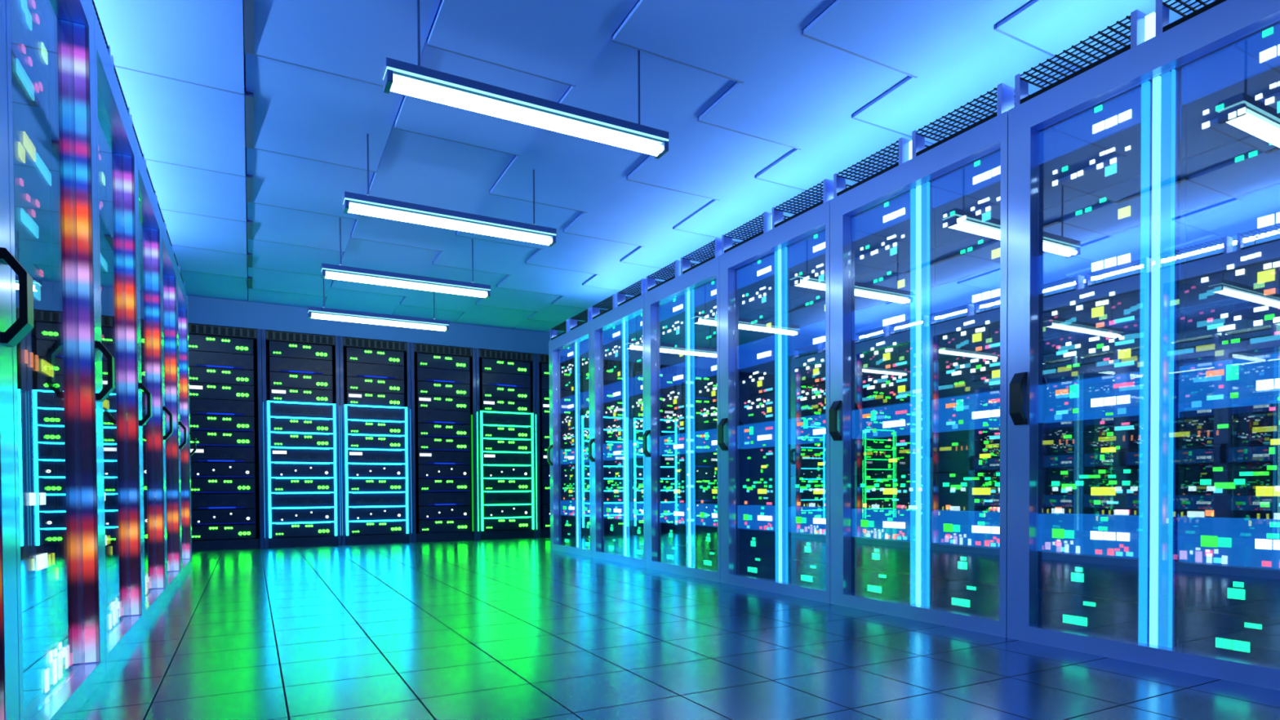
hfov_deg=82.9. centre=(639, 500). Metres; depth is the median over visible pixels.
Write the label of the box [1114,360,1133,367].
light
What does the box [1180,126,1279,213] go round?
server
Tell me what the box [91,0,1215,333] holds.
ceiling
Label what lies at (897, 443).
light
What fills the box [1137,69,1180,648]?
light
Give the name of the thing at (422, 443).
server
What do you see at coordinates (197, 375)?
server
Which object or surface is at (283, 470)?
server
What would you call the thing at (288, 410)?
server
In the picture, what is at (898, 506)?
light
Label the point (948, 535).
light
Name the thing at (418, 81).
pendant lamp
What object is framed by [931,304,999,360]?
server
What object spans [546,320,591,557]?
tall cabinet
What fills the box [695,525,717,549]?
server
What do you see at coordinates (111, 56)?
cable tray
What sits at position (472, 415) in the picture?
light
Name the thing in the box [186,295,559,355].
wall
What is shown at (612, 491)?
server
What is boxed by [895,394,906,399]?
light
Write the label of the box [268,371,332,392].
server
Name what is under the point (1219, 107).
light
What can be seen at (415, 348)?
rack
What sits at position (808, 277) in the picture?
server
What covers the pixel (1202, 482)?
light
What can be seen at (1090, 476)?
light
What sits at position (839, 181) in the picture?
cable tray
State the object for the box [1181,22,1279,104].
server
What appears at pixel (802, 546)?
server
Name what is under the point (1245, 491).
server
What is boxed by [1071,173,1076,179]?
light
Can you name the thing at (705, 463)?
server
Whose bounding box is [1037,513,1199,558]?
server
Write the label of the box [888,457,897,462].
light
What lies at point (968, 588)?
light
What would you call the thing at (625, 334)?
light
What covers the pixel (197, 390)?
server
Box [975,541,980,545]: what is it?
light
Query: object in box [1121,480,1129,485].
light
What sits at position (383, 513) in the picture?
server
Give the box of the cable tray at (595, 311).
[591,293,631,319]
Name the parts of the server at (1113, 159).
display panel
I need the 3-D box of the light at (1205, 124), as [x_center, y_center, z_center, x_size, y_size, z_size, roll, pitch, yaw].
[2.018,-1.341,2.584,0.005,0.019,0.022,-1,1,-28]
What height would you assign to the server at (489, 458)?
0.170 m
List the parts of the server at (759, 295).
display panel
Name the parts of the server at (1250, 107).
display panel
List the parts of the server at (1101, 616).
display panel, display panel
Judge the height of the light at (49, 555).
0.039 m
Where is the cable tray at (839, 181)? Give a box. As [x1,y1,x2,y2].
[833,137,928,198]
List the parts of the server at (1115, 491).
display panel, display panel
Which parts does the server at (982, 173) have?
display panel, display panel, display panel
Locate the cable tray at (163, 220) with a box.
[155,195,164,226]
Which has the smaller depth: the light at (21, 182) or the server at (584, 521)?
the light at (21, 182)
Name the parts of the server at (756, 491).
display panel, display panel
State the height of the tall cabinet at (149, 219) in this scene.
2.389 m
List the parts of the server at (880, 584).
display panel, display panel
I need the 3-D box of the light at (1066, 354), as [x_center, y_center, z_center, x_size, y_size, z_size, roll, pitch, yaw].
[1.787,-0.612,3.033,0.005,0.017,0.024,-1,1,-28]
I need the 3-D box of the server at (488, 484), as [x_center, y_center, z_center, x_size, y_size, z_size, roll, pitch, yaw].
[-1.940,-0.219,10.099,0.674,0.170,0.606,-1,1,-28]
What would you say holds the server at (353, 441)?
in the rack at (344, 342)
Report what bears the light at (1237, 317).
attached to the server at (1250, 328)
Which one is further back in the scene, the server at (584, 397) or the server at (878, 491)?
the server at (584, 397)
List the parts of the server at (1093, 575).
display panel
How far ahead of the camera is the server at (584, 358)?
7.41 m
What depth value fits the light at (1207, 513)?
2.59 m
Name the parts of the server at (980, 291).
display panel, display panel, display panel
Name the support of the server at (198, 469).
in the rack at (193, 329)
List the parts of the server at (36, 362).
display panel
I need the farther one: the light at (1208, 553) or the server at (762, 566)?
the server at (762, 566)
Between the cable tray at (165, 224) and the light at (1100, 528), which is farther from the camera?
the cable tray at (165, 224)
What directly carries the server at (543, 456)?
in the rack at (540, 358)
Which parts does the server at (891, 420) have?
display panel, display panel, display panel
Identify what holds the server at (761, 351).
in the tall cabinet at (777, 240)
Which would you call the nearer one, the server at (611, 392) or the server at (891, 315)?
the server at (891, 315)
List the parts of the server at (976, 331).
display panel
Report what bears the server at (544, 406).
in the rack at (540, 358)
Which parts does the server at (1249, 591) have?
display panel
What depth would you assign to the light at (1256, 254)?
2.45 m
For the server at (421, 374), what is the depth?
9.40 m
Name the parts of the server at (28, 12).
display panel, display panel, display panel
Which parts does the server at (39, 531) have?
display panel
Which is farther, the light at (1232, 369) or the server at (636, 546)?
the server at (636, 546)
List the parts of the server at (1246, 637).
display panel, display panel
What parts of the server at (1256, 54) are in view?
display panel, display panel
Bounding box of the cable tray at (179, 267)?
[178,266,184,286]
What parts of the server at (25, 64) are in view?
display panel, display panel, display panel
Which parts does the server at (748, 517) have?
display panel, display panel, display panel, display panel, display panel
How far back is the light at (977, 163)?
3.39 m
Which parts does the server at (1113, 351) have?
display panel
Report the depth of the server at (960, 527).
3.47 m
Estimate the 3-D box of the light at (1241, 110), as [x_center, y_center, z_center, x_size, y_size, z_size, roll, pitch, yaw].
[2.068,-1.339,2.490,0.005,0.019,0.021,-1,1,-28]
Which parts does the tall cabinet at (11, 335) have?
door, handle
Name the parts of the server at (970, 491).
display panel, display panel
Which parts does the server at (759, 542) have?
display panel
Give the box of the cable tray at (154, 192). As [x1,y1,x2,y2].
[144,160,155,198]
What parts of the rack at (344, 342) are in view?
post, vent panel, light frame, post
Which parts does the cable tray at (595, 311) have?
plate, rail, plate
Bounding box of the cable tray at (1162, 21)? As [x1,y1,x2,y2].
[1155,0,1226,35]
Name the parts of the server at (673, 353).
display panel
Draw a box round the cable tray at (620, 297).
[616,278,662,306]
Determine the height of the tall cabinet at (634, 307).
2.418 m
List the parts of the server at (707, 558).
display panel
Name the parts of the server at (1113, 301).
display panel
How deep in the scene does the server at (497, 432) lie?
9.82 m
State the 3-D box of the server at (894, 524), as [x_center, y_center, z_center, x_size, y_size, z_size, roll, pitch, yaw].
[1.526,0.124,4.068,0.505,0.161,0.410,-1,1,-28]
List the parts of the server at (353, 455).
label plate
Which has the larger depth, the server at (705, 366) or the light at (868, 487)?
the server at (705, 366)
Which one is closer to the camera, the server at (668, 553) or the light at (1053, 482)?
the light at (1053, 482)
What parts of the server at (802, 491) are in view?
display panel, display panel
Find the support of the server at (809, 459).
in the tall cabinet at (777, 240)
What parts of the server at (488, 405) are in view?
label plate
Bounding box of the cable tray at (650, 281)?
[645,259,697,292]
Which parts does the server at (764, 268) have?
display panel, display panel, display panel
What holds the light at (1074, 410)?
attached to the server at (1117, 395)
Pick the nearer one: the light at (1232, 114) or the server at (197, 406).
the light at (1232, 114)
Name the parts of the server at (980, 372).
display panel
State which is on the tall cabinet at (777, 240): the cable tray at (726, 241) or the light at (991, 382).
the cable tray at (726, 241)
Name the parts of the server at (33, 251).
display panel, display panel, display panel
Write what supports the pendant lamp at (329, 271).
hanging from the ceiling
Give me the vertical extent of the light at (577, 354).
2.152 m
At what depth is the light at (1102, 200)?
2.90 m
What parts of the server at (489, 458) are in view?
label plate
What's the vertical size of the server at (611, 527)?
0.163 m
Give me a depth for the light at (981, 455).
3.37 m
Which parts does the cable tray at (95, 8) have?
plate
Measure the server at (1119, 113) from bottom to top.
0.133 m
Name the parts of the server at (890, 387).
display panel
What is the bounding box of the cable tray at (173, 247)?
[173,247,178,268]
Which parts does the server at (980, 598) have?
display panel, display panel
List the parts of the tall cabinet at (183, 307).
glass pane, handle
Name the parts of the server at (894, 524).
display panel, display panel, display panel, display panel, display panel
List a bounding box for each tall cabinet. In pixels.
[0,0,33,719]
[5,0,115,719]
[93,9,151,674]
[137,142,173,625]
[160,215,186,596]
[177,266,195,577]
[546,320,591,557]
[587,293,645,568]
[642,256,720,582]
[717,200,830,603]
[828,111,1008,637]
[1006,0,1279,690]
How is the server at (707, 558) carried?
in the tall cabinet at (686, 283)
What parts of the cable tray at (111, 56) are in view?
plate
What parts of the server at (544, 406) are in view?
label plate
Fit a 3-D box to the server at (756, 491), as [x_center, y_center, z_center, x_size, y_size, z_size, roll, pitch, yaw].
[1.003,-0.067,5.035,0.505,0.184,0.410,-1,1,-28]
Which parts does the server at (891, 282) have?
display panel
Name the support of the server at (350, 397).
in the rack at (344, 342)
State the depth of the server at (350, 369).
9.02 m
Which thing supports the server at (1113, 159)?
in the tall cabinet at (1155, 64)
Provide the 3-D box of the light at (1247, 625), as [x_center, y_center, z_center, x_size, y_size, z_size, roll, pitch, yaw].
[2.099,0.428,2.480,0.005,0.016,0.047,-1,1,-28]
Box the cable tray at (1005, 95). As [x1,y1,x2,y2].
[911,83,1029,158]
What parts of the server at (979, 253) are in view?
display panel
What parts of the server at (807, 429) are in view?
display panel, display panel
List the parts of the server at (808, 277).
display panel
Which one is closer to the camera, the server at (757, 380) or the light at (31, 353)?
the light at (31, 353)
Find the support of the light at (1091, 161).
attached to the server at (1113, 159)
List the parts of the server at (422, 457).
label plate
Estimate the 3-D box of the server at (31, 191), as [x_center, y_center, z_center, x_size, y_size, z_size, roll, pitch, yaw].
[-2.131,-0.972,2.168,0.505,0.178,0.462,-1,1,-28]
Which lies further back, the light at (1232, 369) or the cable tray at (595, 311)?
the cable tray at (595, 311)
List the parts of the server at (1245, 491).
display panel, display panel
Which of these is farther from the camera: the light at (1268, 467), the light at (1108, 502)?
the light at (1108, 502)
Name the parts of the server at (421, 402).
label plate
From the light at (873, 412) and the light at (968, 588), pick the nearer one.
the light at (968, 588)
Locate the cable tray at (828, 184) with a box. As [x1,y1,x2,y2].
[771,178,851,228]
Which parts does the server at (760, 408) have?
display panel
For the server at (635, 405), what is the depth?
6.43 m
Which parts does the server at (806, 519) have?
display panel, display panel, display panel, display panel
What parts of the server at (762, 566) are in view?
display panel, display panel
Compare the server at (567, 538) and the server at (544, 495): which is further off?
the server at (544, 495)
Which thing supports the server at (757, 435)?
in the tall cabinet at (777, 240)
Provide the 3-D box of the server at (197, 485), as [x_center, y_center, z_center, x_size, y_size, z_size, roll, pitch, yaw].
[-4.902,-0.176,8.507,0.674,0.170,0.606,-1,1,-28]
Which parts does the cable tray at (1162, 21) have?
plate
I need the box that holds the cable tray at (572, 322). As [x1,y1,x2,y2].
[568,307,605,331]
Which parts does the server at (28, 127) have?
display panel, display panel, display panel, display panel, display panel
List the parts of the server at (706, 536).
display panel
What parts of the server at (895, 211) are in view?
display panel, display panel, display panel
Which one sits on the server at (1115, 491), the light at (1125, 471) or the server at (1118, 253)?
the light at (1125, 471)
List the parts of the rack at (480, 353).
post, vent panel, light frame, post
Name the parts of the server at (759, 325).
display panel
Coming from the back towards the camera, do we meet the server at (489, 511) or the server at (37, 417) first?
the server at (489, 511)
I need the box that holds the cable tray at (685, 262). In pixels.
[680,238,738,275]
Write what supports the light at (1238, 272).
attached to the server at (1250, 271)
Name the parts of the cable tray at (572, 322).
plate, rail, plate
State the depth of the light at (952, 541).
3.54 m
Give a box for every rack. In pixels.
[188,323,263,551]
[261,328,341,547]
[338,336,412,545]
[410,342,477,542]
[475,348,537,539]
[535,353,550,537]
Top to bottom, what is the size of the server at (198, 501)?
0.170 m
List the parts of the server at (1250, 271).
display panel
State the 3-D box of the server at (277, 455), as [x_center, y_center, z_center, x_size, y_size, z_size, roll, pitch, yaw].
[-4.164,-0.543,8.899,0.674,0.170,0.606,-1,1,-28]
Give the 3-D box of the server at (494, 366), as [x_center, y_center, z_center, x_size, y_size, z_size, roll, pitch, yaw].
[-1.949,-1.821,10.073,0.674,0.173,0.606,-1,1,-28]
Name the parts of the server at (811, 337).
display panel, display panel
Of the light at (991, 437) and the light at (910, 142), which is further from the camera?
the light at (910, 142)
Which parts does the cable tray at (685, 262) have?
plate, rail, plate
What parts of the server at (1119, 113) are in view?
display panel, display panel, display panel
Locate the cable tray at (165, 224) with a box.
[164,223,173,250]
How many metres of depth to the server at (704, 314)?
5.43 m
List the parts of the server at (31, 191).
display panel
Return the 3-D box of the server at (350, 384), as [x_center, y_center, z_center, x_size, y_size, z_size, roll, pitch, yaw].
[-3.428,-1.443,9.283,0.674,0.170,0.606,-1,1,-28]
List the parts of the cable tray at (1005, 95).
plate, rail, plate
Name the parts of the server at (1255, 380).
display panel, display panel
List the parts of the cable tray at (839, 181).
plate, rail, plate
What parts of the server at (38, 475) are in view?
display panel, display panel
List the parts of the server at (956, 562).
display panel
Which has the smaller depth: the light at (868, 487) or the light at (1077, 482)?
the light at (1077, 482)
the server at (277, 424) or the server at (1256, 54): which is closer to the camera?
the server at (1256, 54)
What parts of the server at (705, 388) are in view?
display panel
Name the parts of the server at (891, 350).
display panel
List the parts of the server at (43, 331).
display panel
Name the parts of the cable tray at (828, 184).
plate, rail, plate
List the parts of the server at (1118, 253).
display panel, display panel, display panel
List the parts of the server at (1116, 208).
display panel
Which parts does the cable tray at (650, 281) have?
plate, rail, plate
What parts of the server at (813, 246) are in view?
display panel, display panel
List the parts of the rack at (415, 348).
post, vent panel, post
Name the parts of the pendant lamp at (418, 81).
rod, rod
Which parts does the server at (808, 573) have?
display panel, display panel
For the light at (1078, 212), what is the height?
0.016 m
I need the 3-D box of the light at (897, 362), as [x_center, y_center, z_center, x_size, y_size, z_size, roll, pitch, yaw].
[1.372,-0.721,3.803,0.005,0.015,0.074,-1,1,-28]
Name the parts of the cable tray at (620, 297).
plate, rail, plate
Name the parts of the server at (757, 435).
display panel, display panel, display panel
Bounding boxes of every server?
[9,0,50,79]
[9,3,51,133]
[11,68,52,188]
[12,132,53,242]
[13,197,54,296]
[15,273,55,350]
[16,333,56,404]
[17,389,57,457]
[18,453,58,514]
[19,512,59,577]
[21,565,60,640]
[22,618,60,705]
[188,334,253,355]
[188,350,253,370]
[189,366,253,386]
[189,382,253,401]
[189,398,253,417]
[190,414,254,432]
[190,430,254,447]
[190,446,254,462]
[190,462,255,478]
[191,478,255,493]
[191,493,255,509]
[191,508,255,524]
[191,523,256,540]
[268,341,332,360]
[268,356,332,377]
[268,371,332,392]
[268,386,332,404]
[269,402,333,418]
[270,417,333,433]
[270,432,333,448]
[270,448,333,463]
[270,462,333,477]
[271,478,333,492]
[271,493,333,507]
[271,507,333,522]
[271,522,333,537]
[343,346,404,366]
[343,362,404,380]
[343,376,404,394]
[343,391,404,408]
[343,405,404,421]
[344,420,404,436]
[344,435,404,450]
[344,449,404,464]
[344,463,404,478]
[344,478,404,492]
[345,492,405,506]
[345,506,405,520]
[345,520,405,534]
[413,352,469,370]
[414,367,470,384]
[414,381,470,397]
[414,395,470,411]
[414,408,470,424]
[414,422,470,438]
[414,436,470,451]
[415,450,470,465]
[415,464,471,478]
[415,478,471,492]
[415,492,471,506]
[415,505,471,519]
[416,518,471,533]
[479,358,530,375]
[479,372,530,388]
[479,385,530,401]
[480,398,530,413]
[480,412,530,426]
[480,425,530,439]
[480,438,530,452]
[480,452,531,466]
[480,465,531,479]
[480,478,531,491]
[480,504,531,517]
[480,517,531,530]
[483,491,531,504]
[538,363,549,377]
[539,376,549,389]
[539,389,549,402]
[539,401,549,415]
[539,414,549,427]
[539,427,549,440]
[539,440,549,453]
[539,453,549,466]
[539,466,550,479]
[540,479,550,491]
[540,491,550,503]
[540,503,550,516]
[540,516,550,528]
[559,344,574,363]
[559,357,574,381]
[560,376,574,398]
[560,395,574,413]
[560,410,574,431]
[560,430,575,448]
[560,448,575,464]
[560,463,589,482]
[560,482,575,500]
[560,500,586,515]
[560,515,575,532]
[560,530,575,546]
[579,337,588,354]
[579,351,588,373]
[579,371,588,392]
[579,391,589,408]
[579,407,589,428]
[579,426,589,446]
[580,445,589,462]
[580,462,589,481]
[580,482,589,500]
[580,500,589,516]
[580,516,590,533]
[580,533,590,549]
[602,322,622,345]
[602,337,622,365]
[602,360,622,386]
[602,380,622,403]
[602,399,622,423]
[602,421,622,443]
[602,441,633,460]
[603,459,632,481]
[603,481,622,501]
[603,501,622,519]
[603,518,634,537]
[603,536,633,554]
[628,313,642,334]
[628,328,642,356]
[628,352,642,377]
[628,374,642,396]
[628,393,643,418]
[628,417,643,439]
[628,438,643,458]
[629,457,643,480]
[629,480,643,502]
[629,502,643,520]
[629,520,643,540]
[629,539,644,558]
[658,293,684,321]
[658,311,684,346]
[658,337,685,368]
[658,361,685,388]
[658,382,685,413]
[658,408,685,435]
[659,432,700,455]
[659,453,699,479]
[659,480,685,502]
[659,502,702,524]
[659,523,698,546]
[659,542,698,565]
[693,279,716,306]
[693,298,716,333]
[694,326,716,358]
[694,352,716,379]
[694,375,716,406]
[694,402,716,431]
[694,428,717,453]
[694,451,717,479]
[694,479,717,503]
[694,503,717,526]
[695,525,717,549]
[695,547,717,570]
[736,253,774,288]
[736,274,774,318]
[736,306,774,345]
[737,334,774,368]
[737,360,774,398]
[737,391,793,425]
[737,421,793,448]
[737,446,815,477]
[737,477,775,505]
[737,505,804,531]
[737,528,795,556]
[737,552,775,580]
[787,230,825,267]
[787,253,825,299]
[787,288,825,329]
[787,320,825,356]
[787,347,825,388]
[788,382,825,417]
[788,413,825,444]
[788,442,826,475]
[788,475,826,506]
[788,506,826,534]
[788,533,826,563]
[788,559,826,589]
[851,191,910,241]
[851,218,910,277]
[851,257,910,311]
[851,294,934,340]
[851,327,934,376]
[851,365,935,409]
[851,402,941,439]
[851,435,956,474]
[851,473,910,509]
[851,508,945,541]
[851,537,936,573]
[851,567,934,603]
[931,225,1000,287]
[931,267,999,320]
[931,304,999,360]
[931,348,999,399]
[931,391,999,431]
[931,426,999,472]
[931,471,999,511]
[931,510,999,547]
[931,543,999,584]
[931,577,999,618]
[932,150,1000,208]
[932,181,1000,248]
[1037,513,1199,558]
[1037,551,1185,602]
[1037,590,1183,641]
[1038,226,1183,293]
[1038,269,1183,341]
[1038,322,1184,384]
[1038,372,1188,422]
[1038,415,1204,469]
[1038,467,1178,515]
[1039,86,1182,164]
[1039,123,1183,211]
[1039,176,1183,255]
[1177,562,1279,619]
[1177,608,1279,666]
[1178,403,1279,465]
[1178,463,1279,519]
[1178,516,1279,568]
[1179,295,1279,365]
[1179,352,1279,410]
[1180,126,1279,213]
[1180,184,1279,258]
[1180,234,1279,313]
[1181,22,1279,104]
[1181,65,1279,160]
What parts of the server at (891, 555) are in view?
display panel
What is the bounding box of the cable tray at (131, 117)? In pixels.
[129,114,144,163]
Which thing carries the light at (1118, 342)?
on the server at (1113, 351)
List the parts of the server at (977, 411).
display panel, display panel, display panel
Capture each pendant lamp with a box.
[307,279,448,332]
[320,217,490,298]
[342,133,556,247]
[382,0,668,159]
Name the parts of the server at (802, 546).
display panel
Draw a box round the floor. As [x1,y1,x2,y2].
[71,537,1279,719]
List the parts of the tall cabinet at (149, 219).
glass pane, handle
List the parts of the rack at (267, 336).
post, vent panel, light frame, post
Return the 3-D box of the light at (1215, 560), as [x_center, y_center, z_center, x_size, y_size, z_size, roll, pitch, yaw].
[2.049,0.211,2.568,0.005,0.019,0.025,-1,1,-28]
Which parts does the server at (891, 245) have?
display panel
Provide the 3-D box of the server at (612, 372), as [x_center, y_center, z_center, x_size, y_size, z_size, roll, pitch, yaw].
[-0.046,-1.210,6.957,0.505,0.184,0.410,-1,1,-28]
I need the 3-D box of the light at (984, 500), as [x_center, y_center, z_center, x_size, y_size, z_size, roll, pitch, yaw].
[1.618,0.000,3.365,0.005,0.011,0.041,-1,1,-28]
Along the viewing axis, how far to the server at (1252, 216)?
2.52 m
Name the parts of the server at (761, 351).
display panel, display panel, display panel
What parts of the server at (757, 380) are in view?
display panel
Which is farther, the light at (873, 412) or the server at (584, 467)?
the server at (584, 467)
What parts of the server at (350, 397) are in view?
label plate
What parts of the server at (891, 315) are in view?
display panel, display panel, display panel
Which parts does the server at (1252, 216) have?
display panel, display panel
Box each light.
[19,177,23,186]
[21,44,26,53]
[24,349,27,364]
[26,193,30,202]
[28,56,32,66]
[30,351,33,367]
[31,0,35,8]
[31,208,35,217]
[31,558,34,570]
[35,13,39,24]
[35,83,39,93]
[35,199,39,207]
[35,355,38,371]
[39,81,43,91]
[39,269,44,277]
[48,554,51,566]
[52,552,54,564]
[55,567,58,579]
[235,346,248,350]
[237,440,248,443]
[262,402,265,537]
[338,405,341,535]
[340,405,342,535]
[409,408,412,533]
[471,414,473,531]
[476,412,478,522]
[535,414,537,528]
[574,341,582,546]
[622,319,631,555]
[684,288,697,566]
[749,426,753,435]
[774,246,791,582]
[796,422,803,426]
[800,486,807,489]
[803,419,808,428]
[817,462,824,465]
[860,483,865,487]
[862,413,870,417]
[862,429,870,433]
[866,485,875,489]
[871,410,875,421]
[874,483,879,487]
[879,573,886,577]
[884,201,888,207]
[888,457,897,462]
[895,360,906,365]
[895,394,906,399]
[895,409,906,414]
[896,377,906,382]
[896,442,906,445]
[897,505,905,508]
[908,140,911,159]
[910,181,933,606]
[942,482,949,486]
[945,402,955,408]
[945,505,951,509]
[946,369,955,373]
[946,421,955,425]
[946,533,950,538]
[950,210,955,216]
[950,484,961,489]
[950,539,955,543]
[951,442,958,445]
[956,399,963,411]
[958,419,963,424]
[960,248,965,253]
[960,482,966,486]
[960,556,966,560]
[966,586,975,590]
[970,477,978,479]
[973,160,980,166]
[974,498,979,502]
[975,209,980,215]
[975,346,982,351]
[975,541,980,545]
[977,521,984,524]
[979,453,991,457]
[983,499,992,502]
[985,205,990,211]
[988,342,999,347]
[988,398,999,403]
[989,362,999,366]
[989,380,999,385]
[989,435,999,439]
[990,506,999,511]
[990,542,995,546]
[995,482,999,486]
[1051,480,1059,485]
[1052,179,1057,186]
[1055,388,1068,395]
[1055,506,1062,512]
[1055,540,1061,546]
[1056,350,1067,355]
[1056,409,1067,414]
[1060,471,1067,474]
[1061,484,1076,488]
[1061,488,1067,493]
[1061,546,1067,551]
[1062,165,1067,172]
[1063,351,1070,357]
[1063,435,1071,438]
[1065,342,1071,346]
[1069,351,1075,355]
[1069,384,1078,398]
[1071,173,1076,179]
[1072,363,1079,367]
[1072,408,1078,413]
[1075,209,1082,215]
[1075,305,1082,311]
[1075,343,1080,347]
[1075,480,1083,485]
[1075,567,1082,572]
[1077,169,1083,176]
[1079,475,1088,478]
[1083,600,1095,606]
[1084,206,1091,212]
[1088,347,1095,353]
[1088,475,1100,478]
[1089,159,1094,164]
[1093,336,1099,340]
[1093,500,1100,504]
[1094,104,1102,112]
[1094,549,1102,554]
[1095,300,1102,306]
[1096,162,1102,169]
[1096,321,1104,328]
[1096,343,1103,348]
[1097,526,1106,530]
[1098,469,1105,473]
[1099,197,1106,203]
[1099,454,1104,460]
[1100,516,1107,521]
[1101,447,1115,453]
[1102,299,1108,305]
[1102,346,1108,351]
[1105,412,1112,415]
[1106,431,1113,435]
[1106,501,1118,503]
[1106,550,1114,555]
[1107,475,1115,478]
[1108,320,1115,324]
[1108,480,1116,484]
[1109,291,1115,296]
[1110,157,1116,164]
[1113,315,1134,323]
[1113,382,1133,388]
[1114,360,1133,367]
[1114,425,1133,431]
[1115,338,1133,346]
[1115,488,1122,493]
[1115,509,1129,514]
[1115,551,1122,555]
[1121,422,1129,425]
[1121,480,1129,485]
[1123,469,1130,473]
[1124,145,1130,151]
[1124,546,1128,551]
[1125,551,1133,556]
[1126,488,1133,493]
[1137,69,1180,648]
[1144,12,1155,41]
[1200,276,1208,282]
[1200,479,1211,484]
[1201,120,1209,128]
[1202,109,1208,115]
[1204,510,1213,515]
[1204,549,1213,556]
[1205,368,1223,377]
[1206,394,1223,400]
[1207,317,1213,322]
[1207,323,1223,329]
[1213,466,1222,471]
[1213,488,1222,493]
[1213,557,1222,563]
[1214,482,1235,488]
[1215,103,1223,111]
[1217,325,1226,331]
[1217,423,1228,428]
[1220,312,1227,318]
[1226,263,1234,270]
[1226,324,1235,330]
[1226,363,1238,380]
[1228,111,1235,119]
[1230,391,1238,398]
[1231,337,1239,343]
[1232,581,1243,587]
[1233,479,1244,484]
[1234,315,1240,320]
[1235,155,1244,162]
[1235,268,1244,275]
[1237,106,1245,115]
[1239,471,1253,475]
[1240,255,1247,261]
[1244,622,1262,629]
[1247,253,1254,259]
[1248,150,1257,157]
[1253,306,1261,311]
[1253,320,1262,326]
[1253,471,1268,475]
[1254,252,1261,257]
[1255,93,1262,100]
[1260,502,1269,506]
[1261,305,1268,311]
[1262,26,1273,37]
[1262,560,1271,567]
[1263,262,1271,269]
[1263,288,1275,295]
[1264,313,1274,320]
[1265,96,1274,105]
[1266,465,1276,470]
[1266,533,1279,538]
[1268,447,1275,453]
[1269,82,1276,88]
[1269,137,1278,145]
[1269,406,1275,410]
[1269,521,1279,527]
[1270,438,1279,444]
[1272,261,1279,267]
[1272,316,1279,323]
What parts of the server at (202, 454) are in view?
label plate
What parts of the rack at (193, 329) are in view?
vent panel, post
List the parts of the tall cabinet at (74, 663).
glass pane, handle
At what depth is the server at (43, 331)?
2.36 m
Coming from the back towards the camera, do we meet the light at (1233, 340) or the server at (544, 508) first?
the server at (544, 508)
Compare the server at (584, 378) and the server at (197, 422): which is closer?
the server at (584, 378)
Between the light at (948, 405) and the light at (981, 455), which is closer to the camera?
the light at (981, 455)
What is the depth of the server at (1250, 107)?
2.52 m
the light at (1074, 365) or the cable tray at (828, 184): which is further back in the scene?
the cable tray at (828, 184)
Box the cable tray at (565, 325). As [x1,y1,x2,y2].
[550,319,583,340]
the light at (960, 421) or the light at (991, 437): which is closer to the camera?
the light at (991, 437)
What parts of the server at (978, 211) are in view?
display panel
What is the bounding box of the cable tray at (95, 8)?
[91,0,110,57]
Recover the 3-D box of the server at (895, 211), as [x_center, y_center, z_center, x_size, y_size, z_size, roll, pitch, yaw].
[1.516,-1.539,4.041,0.505,0.133,0.410,-1,1,-28]
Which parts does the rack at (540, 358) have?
post, vent panel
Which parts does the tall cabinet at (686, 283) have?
handle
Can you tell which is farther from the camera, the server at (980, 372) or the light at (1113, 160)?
the server at (980, 372)
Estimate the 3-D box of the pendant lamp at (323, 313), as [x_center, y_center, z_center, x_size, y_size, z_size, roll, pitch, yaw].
[-2.668,-2.065,7.456,1.372,0.496,0.104,-1,1,-28]
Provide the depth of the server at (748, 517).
4.91 m
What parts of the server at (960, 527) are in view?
display panel, display panel, display panel, display panel, display panel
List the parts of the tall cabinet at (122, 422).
glass pane, handle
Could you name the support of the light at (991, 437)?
attached to the server at (971, 450)
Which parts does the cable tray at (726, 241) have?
plate, rail, plate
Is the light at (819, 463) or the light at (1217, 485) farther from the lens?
the light at (819, 463)
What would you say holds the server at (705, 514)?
in the tall cabinet at (686, 283)
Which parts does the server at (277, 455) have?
label plate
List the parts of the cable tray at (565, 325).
plate, rail, plate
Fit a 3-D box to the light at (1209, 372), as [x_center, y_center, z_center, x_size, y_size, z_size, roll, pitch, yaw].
[2.039,-0.453,2.569,0.005,0.021,0.053,-1,1,-28]
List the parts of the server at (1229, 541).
display panel, display panel, display panel, display panel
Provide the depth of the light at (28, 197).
2.21 m
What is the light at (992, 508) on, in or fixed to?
attached to the server at (970, 491)
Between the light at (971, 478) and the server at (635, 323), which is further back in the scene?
the server at (635, 323)
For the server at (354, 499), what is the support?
in the rack at (344, 342)
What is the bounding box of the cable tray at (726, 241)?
[721,211,788,253]
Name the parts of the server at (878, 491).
display panel, display panel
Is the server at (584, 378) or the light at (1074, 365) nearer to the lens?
the light at (1074, 365)
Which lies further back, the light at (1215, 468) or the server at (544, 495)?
the server at (544, 495)
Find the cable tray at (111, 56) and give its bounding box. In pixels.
[110,55,129,117]
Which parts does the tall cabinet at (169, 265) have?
glass pane, handle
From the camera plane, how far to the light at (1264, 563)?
2.44 m
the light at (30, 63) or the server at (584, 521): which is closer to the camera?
the light at (30, 63)
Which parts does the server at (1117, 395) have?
display panel, display panel, display panel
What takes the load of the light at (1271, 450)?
attached to the server at (1247, 434)
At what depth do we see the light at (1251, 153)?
2.46 m
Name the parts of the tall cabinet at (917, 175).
handle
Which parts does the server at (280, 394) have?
label plate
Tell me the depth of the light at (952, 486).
3.52 m
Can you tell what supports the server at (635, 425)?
in the tall cabinet at (634, 307)
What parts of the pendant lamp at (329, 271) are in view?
rod, rod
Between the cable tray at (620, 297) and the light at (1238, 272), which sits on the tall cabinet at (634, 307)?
the cable tray at (620, 297)
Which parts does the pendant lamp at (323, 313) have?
rod, rod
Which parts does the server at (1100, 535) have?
display panel, display panel, display panel, display panel, display panel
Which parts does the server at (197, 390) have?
label plate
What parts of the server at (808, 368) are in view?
display panel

